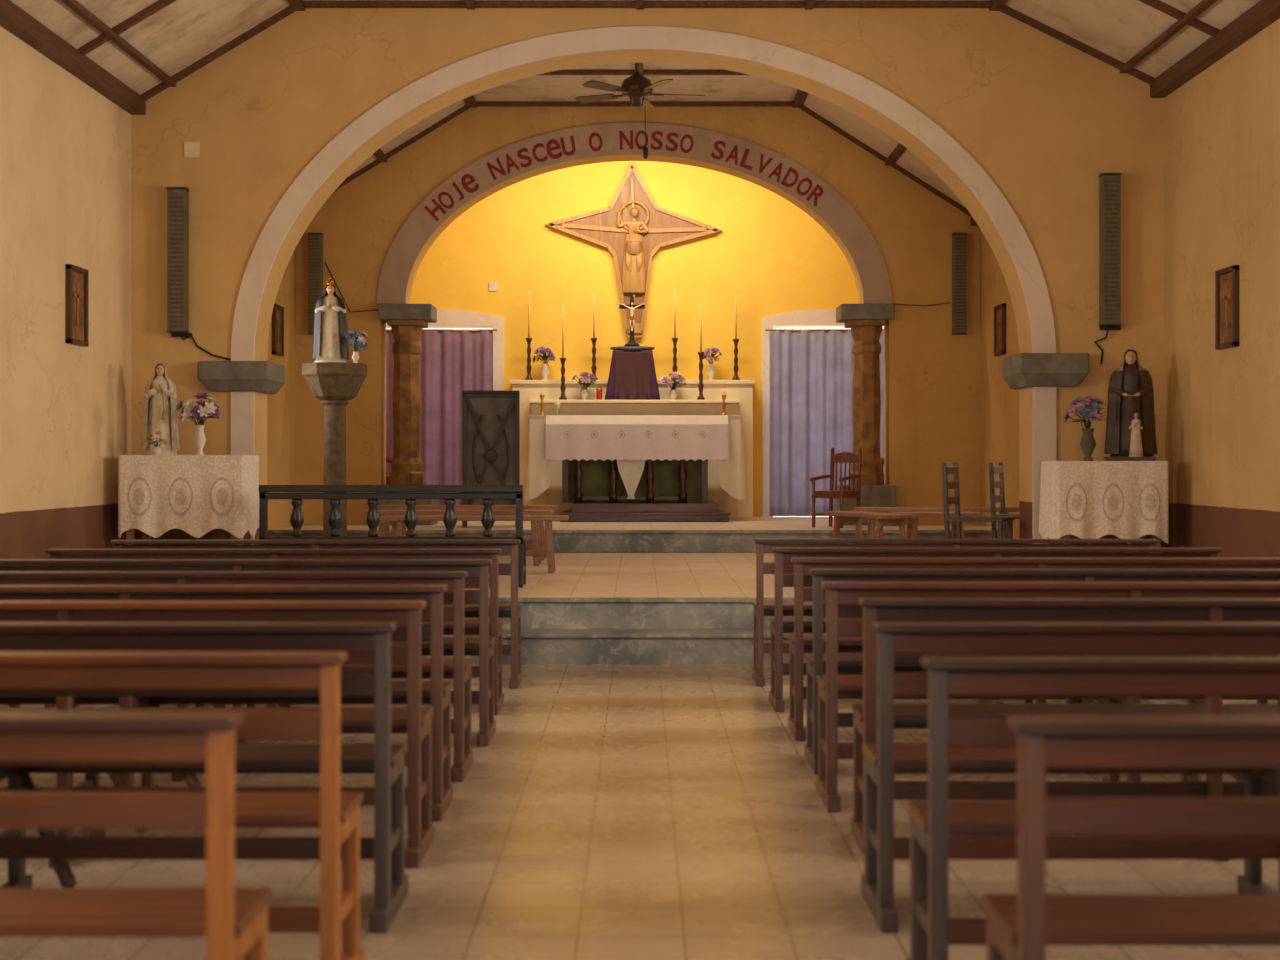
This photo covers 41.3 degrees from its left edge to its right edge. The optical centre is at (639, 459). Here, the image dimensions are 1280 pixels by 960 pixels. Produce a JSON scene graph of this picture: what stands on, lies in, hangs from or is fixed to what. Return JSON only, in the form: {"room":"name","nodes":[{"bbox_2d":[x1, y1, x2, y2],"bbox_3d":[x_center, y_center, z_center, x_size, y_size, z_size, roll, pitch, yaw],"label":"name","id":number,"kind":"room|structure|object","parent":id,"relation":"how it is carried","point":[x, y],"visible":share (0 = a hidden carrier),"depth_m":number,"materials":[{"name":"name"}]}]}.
{"room":"house of worship","nodes":[
{"label":"house of worship","id":0,"kind":"room"},
{"bbox_2d":[0,26,130,578],"bbox_3d":[-4.070,-0.900,4.550,0.300,4.600,17.100,0,0,0],"label":"wall","id":1,"kind":"structure","parent":0,"point":[65,147],"depth_m":11.42,"materials":[{"name":"beige paint"}]},
{"bbox_2d":[65,264,88,346],"bbox_3d":[-3.900,-1.067,11.780,0.040,0.540,0.370,0,0,0],"label":"picture","id":2,"kind":"object","parent":1,"relation":"attached to","point":[76,278],"visible":1,"depth_m":11.76},
{"bbox_2d":[0,0,1279,114],"bbox_3d":[0.059,-3.090,4.550,8.019,0.860,17.100,0,0,0],"label":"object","id":3,"kind":"structure","parent":1,"relation":"attached to","point":[14,19],"depth_m":12.34,"materials":[{"name":"brown wood"}]},
{"bbox_2d":[267,250,294,529],"bbox_3d":[-3.780,-0.950,15.725,0.300,4.700,4.350,0,0,0],"label":"wall","id":4,"kind":"structure","parent":0,"point":[281,405],"depth_m":17.31,"materials":[{"name":"paint"}]},
{"bbox_2d":[272,304,283,356],"bbox_3d":[-3.610,-1.292,16.950,0.040,0.497,0.400,0,0,0],"label":"picture","id":5,"kind":"object","parent":4,"relation":"attached to","point":[278,311],"visible":0.9,"depth_m":16.93},
{"bbox_2d":[464,553,793,596],"bbox_3d":[0.060,1.100,13.825,7.960,0.400,5.350,0,0,0],"label":"floor","id":6,"kind":"structure","parent":0,"point":[575,574],"depth_m":13.25,"materials":[{"name":"tile"}]},
{"bbox_2d":[118,455,258,544],"bbox_3d":[-3.335,0.432,12.583,0.971,0.936,0.534,0,0,0],"label":"side table","id":7,"kind":"object","parent":6,"relation":"on","point":[196,495],"visible":0.96,"depth_m":12.34,"materials":[{"name":"white fabric"}]},
{"bbox_2d":[144,430,167,454],"bbox_3d":[-3.536,-0.127,12.410,0.160,0.181,0.143,0,0,0],"label":"flower vase","id":8,"kind":"object","parent":7,"relation":"on","point":[156,450],"visible":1,"depth_m":12.39,"materials":[{"name":"ceramic"}]},
{"bbox_2d":[141,363,179,454],"bbox_3d":[-3.572,-0.379,12.660,0.284,0.685,0.245,0,0,-12],"label":"statue","id":9,"kind":"object","parent":7,"relation":"on","point":[160,395],"visible":0.98,"depth_m":12.61,"materials":[{"name":"white ceramic"}]},
{"bbox_2d":[175,392,219,454],"bbox_3d":[-3.241,-0.267,12.507,0.327,0.461,0.294,0,0,0],"label":"flower vase","id":10,"kind":"object","parent":7,"relation":"on","point":[190,408],"visible":1,"depth_m":12.46,"materials":[{"name":"ceramic"}]},
{"bbox_2d":[302,362,366,535],"bbox_3d":[-2.691,0.026,15.000,0.536,1.747,0.536,0,0,0],"label":"pedestal","id":11,"kind":"object","parent":6,"relation":"on","point":[334,384],"visible":0.62,"depth_m":14.90,"materials":[{"name":"stone"}]},
{"bbox_2d":[311,277,349,362],"bbox_3d":[-2.732,-1.229,15.000,0.336,0.765,0.279,0,0,-10],"label":"statue","id":12,"kind":"object","parent":11,"relation":"on","point":[330,327],"visible":0.99,"depth_m":14.94,"materials":[{"name":"white ceramic"}]},
{"bbox_2d":[345,331,368,362],"bbox_3d":[-2.481,-0.991,14.874,0.240,0.288,0.217,0,0,0],"label":"flower vase","id":13,"kind":"object","parent":11,"relation":"on","point":[361,343],"visible":1,"depth_m":14.84,"materials":[{"name":"ceramic"}]},
{"bbox_2d":[259,485,525,587],"bbox_3d":[-1.754,0.538,12.145,1.856,0.724,0.390,0,0,0],"label":"railing","id":14,"kind":"object","parent":6,"relation":"on","point":[296,519],"visible":0.77,"depth_m":11.97,"materials":[{"name":"black paint"}]},
{"bbox_2d":[363,509,553,565],"bbox_3d":[-1.550,0.666,14.600,1.600,0.472,0.360,0,0,0],"label":"bench","id":15,"kind":"object","parent":6,"relation":"on","point":[383,525],"visible":0.56,"depth_m":14.44,"materials":[{"name":"brown wood"}]},
{"bbox_2d":[378,505,557,559],"bbox_3d":[-1.550,0.656,15.400,1.600,0.492,0.360,0,0,0],"label":"bench","id":16,"kind":"object","parent":6,"relation":"on","point":[554,507],"visible":0.22,"depth_m":15.22,"materials":[{"name":"brown wood"}]},
{"bbox_2d":[379,515,568,572],"bbox_3d":[-1.330,0.676,13.700,1.500,0.452,0.340,0,0,0],"label":"bench","id":17,"kind":"object","parent":6,"relation":"on","point":[400,525],"visible":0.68,"depth_m":13.54,"materials":[{"name":"brown wood"}]},
{"bbox_2d":[268,530,991,552],"bbox_3d":[-0.025,0.790,16.520,7.210,0.219,0.080,0,0,0],"label":"step","id":18,"kind":"structure","parent":6,"relation":"on","point":[565,541],"depth_m":16.50,"materials":[{"name":"grey stone"}]},
{"bbox_2d":[825,511,915,543],"bbox_3d":[1.952,0.676,14.500,0.300,0.452,1.150,0,0,-18],"label":"bench","id":19,"kind":"object","parent":6,"relation":"on","point":[882,519],"visible":0.6,"depth_m":14.29,"materials":[{"name":"brown wood"}]},
{"bbox_2d":[891,512,978,543],"bbox_3d":[2.541,0.676,14.650,0.700,0.452,0.300,0,0,-3],"label":"bench","id":20,"kind":"object","parent":6,"relation":"on","point":[912,524],"visible":0.26,"depth_m":14.52,"materials":[{"name":"brown wood"}]},
{"bbox_2d":[853,507,1018,543],"bbox_3d":[2.700,0.666,15.400,1.500,0.472,0.340,0,0,3],"label":"bench","id":21,"kind":"object","parent":6,"relation":"on","point":[871,522],"visible":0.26,"depth_m":15.26,"materials":[{"name":"brown wood"}]},
{"bbox_2d":[942,462,1014,543],"bbox_3d":[2.677,0.460,13.456,0.487,0.881,0.440,0,0,24],"label":"chair","id":22,"kind":"object","parent":6,"relation":"on","point":[954,469],"visible":0.54,"depth_m":13.36,"materials":[{"name":"brown wood"}]},
{"bbox_2d":[989,462,1018,543],"bbox_3d":[3.159,0.460,14.006,0.487,0.881,0.440,0,0,24],"label":"chair","id":23,"kind":"object","parent":6,"relation":"on","point":[993,469],"visible":0.29,"depth_m":13.96,"materials":[{"name":"brown wood"}]},
{"bbox_2d":[1039,461,1168,546],"bbox_3d":[3.436,0.454,12.583,0.870,0.893,0.534,0,0,0],"label":"side table","id":24,"kind":"object","parent":6,"relation":"on","point":[1081,499],"visible":0.98,"depth_m":12.34,"materials":[{"name":"white fabric"}]},
{"bbox_2d":[1064,396,1107,460],"bbox_3d":[3.289,-0.234,12.497,0.294,0.482,0.308,0,0,-18],"label":"flower vase","id":25,"kind":"object","parent":24,"relation":"on","point":[1087,443],"visible":1,"depth_m":12.46,"materials":[{"name":"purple plant"}]},
{"bbox_2d":[1104,349,1157,460],"bbox_3d":[3.644,-0.410,12.620,0.386,0.832,0.410,0,0,14],"label":"figurine","id":26,"kind":"object","parent":24,"relation":"on","point":[1130,425],"visible":1,"depth_m":12.58,"materials":[{"name":"brown paint"}]},
{"bbox_2d":[269,516,991,529],"bbox_3d":[-0.025,0.990,18.530,7.210,0.620,3.940,0,0,0],"label":"floor","id":27,"kind":"structure","parent":0,"point":[755,522],"depth_m":17.38,"materials":[{"name":"tile"}]},
{"bbox_2d":[386,457,423,484],"bbox_3d":[-2.807,0.133,19.007,0.601,1.096,0.584,0,0,15],"label":"wooden armchair","id":28,"kind":"object","parent":27,"relation":"on","point":[388,459],"visible":0.02,"depth_m":18.73,"materials":[{"name":"brown wood"}]},
{"bbox_2d":[376,304,437,524],"bbox_3d":[-2.459,-0.476,17.975,0.579,2.312,0.550,0,0,0],"label":"stone column","id":29,"kind":"structure","parent":27,"relation":"on","point":[407,322],"depth_m":17.86,"materials":[{"name":"brown stone"}]},
{"bbox_2d":[386,329,496,504],"bbox_3d":[-2.468,-0.450,20.377,1.511,2.229,0.120,0,0,0],"label":"door curtain","id":30,"kind":"object","parent":27,"relation":"on","point":[452,361],"visible":0.45,"depth_m":20.38,"materials":[{"name":"purple fabric"}]},
{"bbox_2d":[462,390,519,526],"bbox_3d":[-1.529,-0.013,17.485,0.580,1.386,0.475,0,0,-4],"label":"lectern","id":31,"kind":"object","parent":27,"relation":"on","point":[490,418],"visible":0.81,"depth_m":17.29,"materials":[{"name":"wood"}]},
{"bbox_2d":[509,380,755,517],"bbox_3d":[-0.089,-0.134,20.174,2.917,1.628,0.648,0,0,0],"label":"altar retable","id":32,"kind":"object","parent":27,"relation":"on","point":[739,393],"visible":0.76,"depth_m":19.95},
{"bbox_2d":[525,290,532,379],"bbox_3d":[-1.325,-1.499,20.300,0.094,1.102,0.092,0,0,0],"label":"candlestick","id":33,"kind":"object","parent":32,"relation":"on","point":[528,339],"visible":1,"depth_m":20.29,"materials":[{"name":"brown wood"}]},
{"bbox_2d":[533,347,555,379],"bbox_3d":[-1.136,-1.152,20.287,0.272,0.407,0.249,0,0,-37],"label":"flower vase","id":34,"kind":"object","parent":32,"relation":"on","point":[544,371],"visible":1,"depth_m":20.24,"materials":[{"name":"ceramic"}]},
{"bbox_2d":[559,305,566,399],"bbox_3d":[-0.906,-1.274,20.000,0.094,1.140,0.092,0,0,0],"label":"candlestick","id":35,"kind":"object","parent":32,"relation":"on","point":[562,397],"visible":1,"depth_m":19.99,"materials":[{"name":"brown wood"}]},
{"bbox_2d":[572,372,596,399],"bbox_3d":[-0.643,-0.871,19.988,0.295,0.334,0.285,0,0,-33],"label":"flower vase","id":36,"kind":"object","parent":32,"relation":"on","point":[585,380],"visible":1,"depth_m":19.95,"materials":[{"name":"ceramic"}]},
{"bbox_2d":[591,292,597,379],"bbox_3d":[-0.549,-1.487,20.300,0.094,1.078,0.092,0,0,0],"label":"candlestick","id":37,"kind":"object","parent":32,"relation":"on","point":[593,339],"visible":0.84,"depth_m":20.29,"materials":[{"name":"brown wood"}]},
{"bbox_2d":[596,388,601,399],"bbox_3d":[-0.477,-0.774,19.930,0.076,0.140,0.074,0,0,0],"label":"light","id":38,"kind":"object","parent":32,"relation":"on","point":[598,390],"visible":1,"depth_m":19.90,"materials":[{"name":"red glass"}]},
{"bbox_2d":[605,346,659,399],"bbox_3d":[-0.088,-1.021,20.000,0.656,0.634,0.215,0,0,0],"label":"tabernacle","id":39,"kind":"object","parent":32,"relation":"on","point":[632,374],"visible":0.94,"depth_m":19.90,"materials":[{"name":"purple fabric"}]},
{"bbox_2d":[619,297,644,345],"bbox_3d":[-0.094,-1.629,20.000,0.300,0.582,0.176,0,0,0],"label":"crucifix","id":40,"kind":"object","parent":39,"relation":"on","point":[631,306],"visible":1,"depth_m":19.96,"materials":[{"name":"black wood"}]},
{"bbox_2d":[661,372,685,399],"bbox_3d":[0.395,-0.873,19.995,0.300,0.337,0.261,0,0,0],"label":"flower vase","id":41,"kind":"object","parent":32,"relation":"on","point":[677,376],"visible":1,"depth_m":19.95,"materials":[{"name":"ceramic"}]},
{"bbox_2d":[672,290,677,378],"bbox_3d":[0.418,-1.499,20.300,0.094,1.102,0.092,0,0,0],"label":"candlestick","id":42,"kind":"object","parent":32,"relation":"on","point":[674,339],"visible":0.78,"depth_m":20.29,"materials":[{"name":"brown wood"}]},
{"bbox_2d":[697,305,704,399],"bbox_3d":[0.718,-1.274,20.000,0.094,1.140,0.092,0,0,0],"label":"candlestick","id":43,"kind":"object","parent":32,"relation":"on","point":[700,386],"visible":1,"depth_m":19.98,"materials":[{"name":"brown wood"}]},
{"bbox_2d":[703,348,721,379],"bbox_3d":[0.857,-1.146,20.279,0.282,0.395,0.225,0,0,-24],"label":"flower vase","id":44,"kind":"object","parent":32,"relation":"on","point":[710,371],"visible":0.93,"depth_m":20.24,"materials":[{"name":"ceramic"}]},
{"bbox_2d":[732,294,739,379],"bbox_3d":[1.146,-1.475,20.300,0.094,1.054,0.092,0,0,0],"label":"candlestick","id":45,"kind":"object","parent":32,"relation":"on","point":[735,368],"visible":0.99,"depth_m":20.29,"materials":[{"name":"brown wood"}]},
{"bbox_2d":[558,501,730,521],"bbox_3d":[0.049,0.580,19.220,1.891,0.200,1.240,0,0,0],"label":"platform","id":46,"kind":"object","parent":27,"relation":"on","point":[580,512],"visible":0.94,"depth_m":18.62,"materials":[{"name":"brown wood"}]},
{"bbox_2d":[524,415,747,502],"bbox_3d":[-0.057,-0.011,19.250,2.518,0.981,0.800,0,0,0],"label":"altar table","id":47,"kind":"object","parent":46,"relation":"on","point":[604,458],"visible":1,"depth_m":18.92,"materials":[{"name":"white fabric"}]},
{"bbox_2d":[539,392,544,414],"bbox_3d":[-1.104,-0.632,19.150,0.080,0.260,0.078,0,0,0],"label":"candle holder","id":48,"kind":"object","parent":47,"relation":"on","point":[541,395],"visible":0.96,"depth_m":19.14,"materials":[{"name":"gold metal"}]},
{"bbox_2d":[554,402,559,414],"bbox_3d":[-0.932,-0.577,19.100,0.076,0.150,0.074,0,0,0],"label":"glass goblet","id":49,"kind":"object","parent":47,"relation":"on","point":[556,404],"visible":0.98,"depth_m":19.08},
{"bbox_2d":[721,392,726,414],"bbox_3d":[0.946,-0.632,19.150,0.080,0.260,0.078,0,0,0],"label":"candle holder","id":50,"kind":"object","parent":47,"relation":"on","point":[723,395],"visible":0.97,"depth_m":19.14,"materials":[{"name":"gold metal"}]},
{"bbox_2d":[765,329,883,515],"bbox_3d":[2.279,-0.448,20.375,1.551,2.240,0.094,0,0,0],"label":"door curtain","id":51,"kind":"object","parent":27,"relation":"on","point":[811,370],"visible":0.66,"depth_m":20.37,"materials":[{"name":"purple fabric"}]},
{"bbox_2d":[810,447,861,527],"bbox_3d":[1.983,0.275,17.164,0.385,0.811,0.397,0,0,40],"label":"wooden armchair","id":52,"kind":"object","parent":27,"relation":"on","point":[843,457],"visible":0.88,"depth_m":17.18,"materials":[{"name":"brown wood"}]},
{"bbox_2d":[835,304,895,524],"bbox_3d":[2.380,-0.476,17.975,0.579,2.312,0.550,0,0,0],"label":"stone column","id":53,"kind":"structure","parent":27,"relation":"on","point":[865,321],"depth_m":17.86,"materials":[{"name":"brown stone"}]},
{"bbox_2d":[386,161,883,515],"bbox_3d":[-0.025,-1.450,20.650,7.250,5.700,0.300,0,0,0],"label":"wall","id":54,"kind":"structure","parent":0,"point":[768,252],"depth_m":20.50,"materials":[{"name":"yellow paint"}]},
{"bbox_2d":[386,309,503,390],"bbox_3d":[-2.448,-0.568,20.480,1.611,2.496,0.039,0,0,0],"label":"door frame","id":55,"kind":"structure","parent":54,"relation":"in","point":[445,317],"depth_m":20.46,"materials":[{"name":"white paint"}]},
{"bbox_2d":[489,283,496,290],"bbox_3d":[-1.773,-2.086,20.492,0.100,0.100,0.015,0,0,0],"label":"light switch","id":56,"kind":"object","parent":54,"relation":"attached to","point":[492,286],"visible":1,"depth_m":20.49,"materials":[{"name":"plastic"}]},
{"bbox_2d":[545,163,721,337],"bbox_3d":[-0.078,-2.526,20.416,2.134,2.110,0.165,0,0,0],"label":"cross","id":57,"kind":"object","parent":54,"relation":"attached to","point":[633,228],"visible":0.99,"depth_m":20.42,"materials":[{"name":"brown wood"}]},
{"bbox_2d":[762,309,844,516],"bbox_3d":[2.279,-0.568,20.480,1.611,2.496,0.039,0,0,0],"label":"door frame","id":58,"kind":"structure","parent":54,"relation":"in","point":[819,317],"depth_m":20.46,"materials":[{"name":"white paint"}]},
{"bbox_2d":[10,0,1260,94],"bbox_3d":[0.060,-3.155,4.550,8.000,0.850,17.100,0,0,0],"label":"ceiling","id":59,"kind":"structure","parent":0,"point":[181,33],"depth_m":12.34,"materials":[{"name":"wood"}]},
{"bbox_2d":[295,107,979,524],"bbox_3d":[-0.025,-1.450,18.075,7.810,5.700,0.350,0,0,0],"label":"wall","id":60,"kind":"structure","parent":0,"point":[932,374],"depth_m":17.90,"materials":[{"name":"paint"}]},
{"bbox_2d":[308,233,322,334],"bbox_3d":[-3.403,-1.847,17.837,0.144,1.058,0.127,0,0,0],"label":"speaker","id":61,"kind":"object","parent":60,"relation":"attached to","point":[315,240],"visible":0.77,"depth_m":17.78},
{"bbox_2d":[325,262,377,311],"bbox_3d":[-3.038,-1.820,17.890,0.563,0.532,0.012,0,0,0],"label":"cable","id":62,"kind":"object","parent":60,"relation":"attached to","point":[325,262],"visible":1,"depth_m":17.89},
{"bbox_2d":[424,130,822,220],"bbox_3d":[-0.172,-2.986,17.865,4.198,0.957,0.005,0,0,0],"label":"painted inscription","id":63,"kind":"object","parent":60,"relation":"attached to","point":[622,135],"visible":0.99,"depth_m":17.86,"materials":[{"name":"red paint"}]},
{"bbox_2d":[377,122,891,304],"bbox_3d":[-0.058,-2.590,17.886,5.412,1.916,0.032,0,0,0],"label":"arch","id":64,"kind":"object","parent":60,"relation":"attached to","point":[867,257],"depth_m":17.87,"materials":[{"name":"grey paint"}]},
{"bbox_2d":[895,303,949,305],"bbox_3d":[2.962,-1.636,17.890,0.601,0.042,0.012,0,0,0],"label":"cable","id":65,"kind":"object","parent":60,"relation":"attached to","point":[942,303],"visible":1,"depth_m":17.89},
{"bbox_2d":[952,233,966,334],"bbox_3d":[3.351,-1.847,17.837,0.144,1.058,0.127,0,0,0],"label":"speaker","id":66,"kind":"object","parent":60,"relation":"attached to","point":[959,240],"visible":1,"depth_m":17.78},
{"bbox_2d":[0,665,1279,959],"bbox_3d":[0.060,1.350,3.250,8.560,0.100,15.100,0,0,0],"label":"floor","id":67,"kind":"structure","parent":0,"point":[608,812],"depth_m":5.50,"materials":[{"name":"tile"}]},
{"bbox_2d":[0,711,271,959],"bbox_3d":[-1.882,0.879,3.176,2.324,0.842,0.430,0,0,0],"label":"pew","id":68,"kind":"object","parent":67,"relation":"on","point":[233,921],"visible":1,"depth_m":3.03,"materials":[{"name":"brown wood"}]},
{"bbox_2d":[0,651,364,959],"bbox_3d":[-1.861,0.879,4.154,2.324,0.842,0.430,0,0,0],"label":"pew","id":69,"kind":"object","parent":67,"relation":"on","point":[336,813],"visible":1,"depth_m":4.00,"materials":[{"name":"brown wood"}]},
{"bbox_2d":[0,622,408,932],"bbox_3d":[-1.849,0.879,4.893,2.324,0.842,0.430,0,0,0],"label":"pew","id":70,"kind":"object","parent":67,"relation":"on","point":[383,759],"visible":0.8,"depth_m":4.75,"materials":[{"name":"brown wood"}]},
{"bbox_2d":[0,600,433,867],"bbox_3d":[-1.860,0.879,5.627,2.324,0.842,0.430,0,0,0],"label":"pew","id":71,"kind":"object","parent":67,"relation":"on","point":[413,720],"visible":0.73,"depth_m":5.48,"materials":[{"name":"brown wood"}]},
{"bbox_2d":[0,585,452,820],"bbox_3d":[-1.871,0.879,6.318,2.324,0.842,0.430,0,0,0],"label":"pew","id":72,"kind":"object","parent":67,"relation":"on","point":[436,692],"visible":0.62,"depth_m":6.18,"materials":[{"name":"brown wood"}]},
{"bbox_2d":[0,571,472,781],"bbox_3d":[-1.869,0.879,7.083,2.324,0.842,0.430,0,0,0],"label":"pew","id":73,"kind":"object","parent":67,"relation":"on","point":[457,668],"visible":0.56,"depth_m":6.93,"materials":[{"name":"brown wood"}]},
{"bbox_2d":[0,559,495,745],"bbox_3d":[-1.844,0.879,7.931,2.324,0.842,0.430,0,0,0],"label":"pew","id":74,"kind":"object","parent":67,"relation":"on","point":[482,646],"visible":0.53,"depth_m":7.78,"materials":[{"name":"brown wood"}]},
{"bbox_2d":[44,548,503,714],"bbox_3d":[-1.880,0.879,8.872,2.324,0.842,0.430,0,0,0],"label":"pew","id":75,"kind":"object","parent":67,"relation":"on","point":[471,626],"visible":0.35,"depth_m":8.72,"materials":[{"name":"brown wood"}]},
{"bbox_2d":[111,539,521,688],"bbox_3d":[-1.851,0.879,9.866,2.324,0.842,0.430,0,0,0],"label":"pew","id":76,"kind":"object","parent":67,"relation":"on","point":[512,610],"visible":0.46,"depth_m":9.72,"materials":[{"name":"brown wood"}]},
{"bbox_2d":[421,597,825,664],"bbox_3d":[0.060,1.151,10.965,7.960,0.499,0.370,0,0,0],"label":"steps","id":77,"kind":"structure","parent":67,"relation":"on","point":[554,630],"depth_m":10.97,"materials":[{"name":"grey stone"}]},
{"bbox_2d":[752,539,1158,685],"bbox_3d":[1.826,0.879,9.966,2.324,0.842,0.430,0,0,0],"label":"pew","id":78,"kind":"object","parent":67,"relation":"on","point":[762,608],"visible":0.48,"depth_m":9.82,"materials":[{"name":"brown wood"}]},
{"bbox_2d":[769,547,1222,711],"bbox_3d":[1.852,0.879,8.975,2.324,0.842,0.430,0,0,0],"label":"pew","id":79,"kind":"object","parent":67,"relation":"on","point":[780,624],"visible":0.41,"depth_m":8.83,"materials":[{"name":"brown wood"}]},
{"bbox_2d":[788,557,1279,740],"bbox_3d":[1.873,0.879,8.066,2.324,0.842,0.430,0,0,0],"label":"pew","id":80,"kind":"object","parent":67,"relation":"on","point":[799,642],"visible":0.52,"depth_m":7.92,"materials":[{"name":"brown wood"}]},
{"bbox_2d":[805,569,1279,773],"bbox_3d":[1.875,0.879,7.242,2.324,0.842,0.430,0,0,0],"label":"pew","id":81,"kind":"object","parent":67,"relation":"on","point":[848,663],"visible":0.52,"depth_m":7.09,"materials":[{"name":"brown wood"}]},
{"bbox_2d":[816,581,1279,811],"bbox_3d":[1.847,0.879,6.486,2.324,0.842,0.430,0,0,0],"label":"pew","id":82,"kind":"object","parent":67,"relation":"on","point":[831,687],"visible":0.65,"depth_m":6.34,"materials":[{"name":"brown wood"}]},
{"bbox_2d":[851,598,1279,860],"bbox_3d":[1.888,0.879,5.716,2.324,0.842,0.430,0,0,0],"label":"pew","id":83,"kind":"object","parent":67,"relation":"on","point":[906,715],"visible":0.59,"depth_m":5.59,"materials":[{"name":"brown wood"}]},
{"bbox_2d":[861,622,1279,932],"bbox_3d":[1.817,0.879,4.888,2.324,0.842,0.430,0,0,0],"label":"pew","id":84,"kind":"object","parent":67,"relation":"on","point":[884,759],"visible":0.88,"depth_m":4.74,"materials":[{"name":"brown wood"}]},
{"bbox_2d":[906,656,1279,959],"bbox_3d":[1.818,0.879,4.038,2.324,0.842,0.430,0,0,0],"label":"pew","id":85,"kind":"object","parent":67,"relation":"on","point":[938,818],"visible":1,"depth_m":3.90,"materials":[{"name":"brown wood"}]},
{"bbox_2d":[983,715,1279,959],"bbox_3d":[1.820,0.879,3.122,2.324,0.842,0.430,0,0,0],"label":"pew","id":86,"kind":"object","parent":67,"relation":"on","point":[1020,926],"visible":1,"depth_m":2.98,"materials":[{"name":"brown wood"}]},
{"bbox_2d":[131,8,1163,546],"bbox_3d":[0.060,-1.450,13.325,8.560,5.700,0.450,0,0,0],"label":"wall","id":87,"kind":"structure","parent":0,"point":[1041,115],"depth_m":13.10,"materials":[{"name":"paint"}]},
{"bbox_2d":[184,142,199,157],"bbox_3d":[-3.452,-2.389,13.094,0.120,0.120,0.012,0,0,0],"label":"plate","id":88,"kind":"object","parent":87,"relation":"attached to","point":[191,149],"visible":1,"depth_m":13.09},
{"bbox_2d":[167,187,230,359],"bbox_3d":[-3.366,-1.422,13.037,0.494,1.325,0.127,0,0,0],"label":"speaker","id":89,"kind":"object","parent":87,"relation":"attached to","point":[177,197],"visible":0.99,"depth_m":12.98},
{"bbox_2d":[198,361,284,393],"bbox_3d":[-3.104,-0.640,13.275,0.541,0.228,0.650,0,0,0],"label":"pier impost","id":90,"kind":"object","parent":87,"relation":"attached to","point":[265,377],"visible":0.91,"depth_m":12.96,"materials":[{"name":"grey stone"}]},
{"bbox_2d":[231,26,1055,544],"bbox_3d":[0.027,-1.218,13.088,6.350,4.237,0.027,0,0,0],"label":"arch","id":91,"kind":"object","parent":87,"relation":"attached to","point":[278,225],"visible":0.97,"depth_m":13.08,"materials":[{"name":"white paint"}]},
{"bbox_2d":[336,63,977,225],"bbox_3d":[-0.025,-3.117,15.725,7.271,1.303,4.350,0,0,0],"label":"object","id":92,"kind":"structure","parent":87,"relation":"attached to","point":[800,97],"depth_m":17.82,"materials":[{"name":"brown wood"}]},
{"bbox_2d":[1002,353,1088,388],"bbox_3d":[3.161,-0.689,13.275,0.533,0.251,0.650,0,0,0],"label":"capital","id":93,"kind":"object","parent":87,"relation":"attached to","point":[1022,370],"visible":0.89,"depth_m":12.96,"materials":[{"name":"grey stone"}]},
{"bbox_2d":[1094,173,1120,363],"bbox_3d":[3.593,-1.466,13.036,0.198,1.453,0.127,0,0,0],"label":"speaker","id":94,"kind":"object","parent":87,"relation":"attached to","point":[1109,183],"visible":1,"depth_m":12.98},
{"bbox_2d":[348,63,965,207],"bbox_3d":[-0.025,-3.172,15.725,7.250,1.293,4.350,0,0,0],"label":"ceiling","id":95,"kind":"structure","parent":0,"point":[537,87],"depth_m":17.34,"materials":[{"name":"beige paint"}]},
{"bbox_2d":[575,63,705,158],"bbox_3d":[-0.001,-3.197,14.920,1.157,1.125,1.162,0,0,0],"label":"ceiling fan","id":96,"kind":"object","parent":95,"relation":"hanging from","point":[636,87],"visible":0.78,"depth_m":14.83,"materials":[{"name":"brown metal"}]},
{"bbox_2d":[980,229,1018,538],"bbox_3d":[3.730,-0.950,15.725,0.300,4.700,4.350,0,0,0],"label":"wall","id":97,"kind":"structure","parent":0,"point":[999,403],"depth_m":17.12,"materials":[{"name":"paint"}]},
{"bbox_2d":[994,303,1005,355],"bbox_3d":[3.560,-1.285,16.810,0.040,0.494,0.400,0,0,0],"label":"picture","id":98,"kind":"object","parent":97,"relation":"attached to","point":[999,310],"visible":1,"depth_m":16.79},
{"bbox_2d":[1164,18,1279,563],"bbox_3d":[4.190,-0.950,4.550,0.300,4.700,17.100,0,0,0],"label":"wall","id":99,"kind":"structure","parent":0,"point":[1222,126],"depth_m":11.75,"materials":[{"name":"paint"}]},
{"bbox_2d":[1215,265,1238,349],"bbox_3d":[4.020,-1.041,11.640,0.040,0.548,0.370,0,0,0],"label":"picture","id":100,"kind":"object","parent":99,"relation":"attached to","point":[1226,279],"visible":1,"depth_m":11.62}
]}

